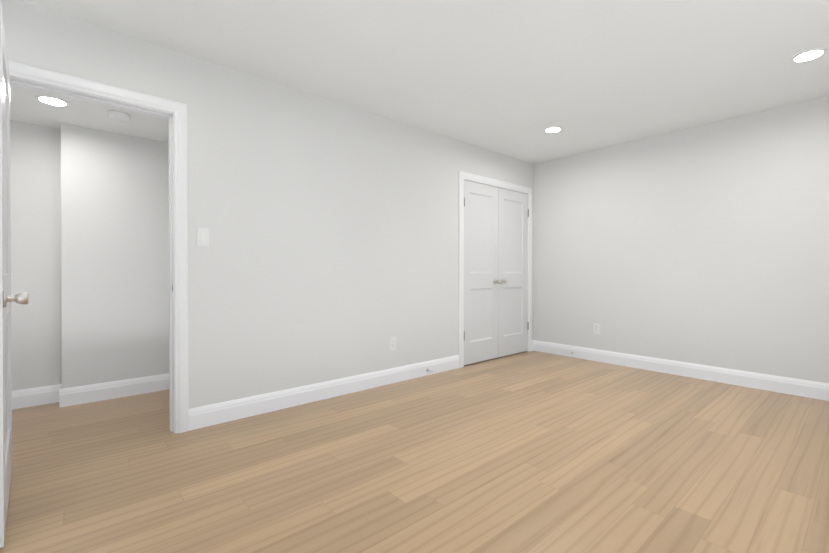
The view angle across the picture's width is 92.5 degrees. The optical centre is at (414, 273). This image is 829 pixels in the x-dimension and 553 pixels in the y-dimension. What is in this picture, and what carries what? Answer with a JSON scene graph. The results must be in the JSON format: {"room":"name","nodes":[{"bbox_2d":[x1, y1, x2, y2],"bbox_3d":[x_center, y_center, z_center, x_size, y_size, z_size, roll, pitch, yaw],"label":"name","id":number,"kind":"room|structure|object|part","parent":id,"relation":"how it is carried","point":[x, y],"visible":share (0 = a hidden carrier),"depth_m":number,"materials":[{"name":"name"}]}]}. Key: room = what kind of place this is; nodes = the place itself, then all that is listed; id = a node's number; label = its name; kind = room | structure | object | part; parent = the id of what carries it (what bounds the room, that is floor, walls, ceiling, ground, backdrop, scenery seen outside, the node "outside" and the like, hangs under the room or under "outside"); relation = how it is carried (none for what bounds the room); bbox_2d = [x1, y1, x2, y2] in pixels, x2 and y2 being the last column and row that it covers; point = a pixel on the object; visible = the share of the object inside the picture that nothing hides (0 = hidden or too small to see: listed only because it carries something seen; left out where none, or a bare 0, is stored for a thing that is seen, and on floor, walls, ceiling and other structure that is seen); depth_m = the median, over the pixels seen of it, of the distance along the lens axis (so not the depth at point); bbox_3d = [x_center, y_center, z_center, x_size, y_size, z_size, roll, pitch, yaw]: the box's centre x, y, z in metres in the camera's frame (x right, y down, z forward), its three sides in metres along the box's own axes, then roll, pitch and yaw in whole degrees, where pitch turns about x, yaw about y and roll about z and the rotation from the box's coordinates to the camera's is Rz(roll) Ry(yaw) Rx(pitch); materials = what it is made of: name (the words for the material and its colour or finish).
{"room":"empty bedroom","nodes":[
{"label":"empty bedroom","id":0,"kind":"room"},
{"bbox_2d":[10,120,168,390],"bbox_3d":[-2.583,-0.068,3.226,2.750,2.130,0.290,0,0,-41],"label":"wall","id":1,"kind":"structure","parent":0,"point":[90,241],"depth_m":3.09,"materials":[{"name":"paint"}]},
{"bbox_2d":[12,384,61,409],"bbox_3d":[-3.195,0.932,2.725,1.161,0.135,0.014,0,0,-41],"label":"baseboard","id":2,"kind":"structure","parent":1,"relation":"attached to","point":[29,397],"depth_m":3.00,"materials":[{"name":"paint"}]},
{"bbox_2d":[59,373,168,407],"bbox_3d":[-2.050,0.928,3.491,1.604,0.135,0.014,0,0,-41],"label":"baseboard","id":3,"kind":"structure","parent":1,"relation":"attached to","point":[71,396],"depth_m":3.17,"materials":[{"name":"paint"}]},
{"bbox_2d":[10,85,168,142],"bbox_3d":[-2.256,-1.171,2.842,2.990,0.080,1.290,0,0,-41],"label":"ceiling","id":4,"kind":"structure","parent":0,"point":[26,106],"depth_m":2.85,"materials":[{"name":"paint"}]},
{"bbox_2d":[35,95,69,106],"bbox_3d":[-2.359,-1.126,2.588,0.172,0.008,0.172,0,0,-41],"label":"recessed light","id":5,"kind":"object","parent":4,"relation":"in","point":[52,100],"visible":1,"depth_m":2.57,"materials":[{"name":"paint"}]},
{"bbox_2d":[108,110,130,121],"bbox_3d":[-2.088,-1.110,2.809,0.132,0.041,0.132,0,0,-41],"label":"smoke detector","id":6,"kind":"object","parent":4,"relation":"attached to","point":[119,116],"visible":1,"depth_m":2.77,"materials":[{"name":"white plastic"}]},
{"bbox_2d":[1,0,532,408],"bbox_3d":[-0.626,-0.203,3.325,5.840,2.400,0.120,0,0,-41],"label":"wall","id":7,"kind":"structure","parent":0,"point":[329,252],"depth_m":3.00,"materials":[{"name":"paint"}]},
{"bbox_2d":[0,0,28,547],"bbox_3d":[-1.784,0.001,1.710,0.177,1.984,0.812,0,0,-44],"label":"entry door","id":8,"kind":"structure","parent":7,"relation":"in","point":[6,298],"depth_m":1.67,"materials":[{"name":"paint"}]},
{"bbox_3d":[-1.784,0.001,1.710,0.040,1.984,0.790,0,0,-44],"label":"panel","id":9,"kind":"part","parent":8,"relation":"part of","materials":[{"name":"paint"}]},
{"bbox_2d":[8,60,188,433],"bbox_3d":[-1.831,-0.038,2.272,0.922,2.080,0.138,0,0,-41],"label":"door frame","id":10,"kind":"structure","parent":7,"relation":"attached to","point":[179,110],"depth_m":2.49,"materials":[{"name":"paint"}]},
{"bbox_2d":[197,228,208,245],"bbox_3d":[-1.379,-0.240,2.587,0.072,0.118,0.011,0,0,-41],"label":"light switch","id":11,"kind":"object","parent":7,"relation":"attached to","point":[202,236],"visible":1,"depth_m":2.58,"materials":[{"name":"white plastic"}]},
{"bbox_2d":[189,355,458,430],"bbox_3d":[-0.487,0.929,3.362,2.530,0.135,0.014,0,0,-41],"label":"baseboard","id":12,"kind":"structure","parent":7,"relation":"attached to","point":[214,414],"depth_m":3.06,"materials":[{"name":"paint"}]},
{"bbox_2d":[389,337,395,349],"bbox_3d":[-0.200,0.635,3.614,0.072,0.118,0.008,0,0,-41],"label":"electrical outlet","id":13,"kind":"object","parent":7,"relation":"attached to","point":[392,343],"visible":1,"depth_m":3.61,"materials":[{"name":"white plastic"}]},
{"bbox_2d":[464,180,500,364],"bbox_3d":[0.758,-0.013,4.426,0.608,1.984,0.108,0,0,-41],"label":"closet door","id":14,"kind":"structure","parent":7,"relation":"in","point":[481,281],"depth_m":4.44,"materials":[{"name":"paint"}]},
{"bbox_2d":[458,171,531,367],"bbox_3d":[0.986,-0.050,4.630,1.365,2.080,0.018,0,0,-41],"label":"trim","id":15,"kind":"structure","parent":7,"relation":"attached to","point":[487,180],"depth_m":4.23,"materials":[{"name":"paint"}]},
{"bbox_2d":[498,188,528,356],"bbox_3d":[1.221,-0.015,4.827,0.608,1.984,0.108,0,0,-41],"label":"closet door","id":16,"kind":"structure","parent":7,"relation":"in","point":[513,216],"depth_m":4.84,"materials":[{"name":"paint"}]},
{"bbox_3d":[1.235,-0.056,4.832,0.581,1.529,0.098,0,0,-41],"label":"knob","id":17,"kind":"part","parent":16,"relation":"part of","materials":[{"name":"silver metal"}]},
{"bbox_2d":[0,351,828,552],"bbox_3d":[0.021,1.031,2.477,6.100,0.060,5.200,0,0,-41],"label":"floor","id":18,"kind":"structure","parent":0,"point":[531,452],"depth_m":2.02,"materials":[{"name":"brown wood"}]},
{"bbox_2d":[18,0,828,163],"bbox_3d":[0.616,-1.437,2.060,5.610,0.080,3.650,0,0,-41],"label":"ceiling","id":19,"kind":"structure","parent":0,"point":[513,78],"depth_m":2.54,"materials":[{"name":"paint"}]},
{"bbox_2d":[544,126,561,132],"bbox_3d":[1.349,-1.403,3.864,0.172,0.008,0.172,0,0,-41],"label":"recessed light","id":20,"kind":"object","parent":19,"relation":"in","point":[553,129],"visible":1,"depth_m":3.85,"materials":[{"name":"paint"}]},
{"bbox_2d":[790,48,827,62],"bbox_3d":[2.522,-1.396,2.539,0.172,0.008,0.172,0,0,-41],"label":"recessed light","id":21,"kind":"object","parent":19,"relation":"in","point":[809,55],"visible":1,"depth_m":2.53,"materials":[{"name":"paint"}]},
{"bbox_2d":[533,95,828,382],"bbox_3d":[2.731,-0.206,3.817,0.120,2.400,3.530,0,0,-41],"label":"wall","id":22,"kind":"structure","parent":0,"point":[706,244],"depth_m":3.76,"materials":[{"name":"paint"}]},
{"bbox_2d":[593,323,599,333],"bbox_3d":[2.064,0.620,4.494,0.008,0.118,0.072,0,0,-41],"label":"electrical outlet","id":23,"kind":"object","parent":22,"relation":"attached to","point":[596,330],"visible":1,"depth_m":4.49,"materials":[{"name":"white plastic"}]},
{"bbox_2d":[533,340,828,400],"bbox_3d":[2.641,0.926,3.825,0.014,0.135,3.410,0,0,-41],"label":"baseboard","id":24,"kind":"structure","parent":22,"relation":"attached to","point":[801,387],"depth_m":3.76,"materials":[{"name":"paint"}]}
]}

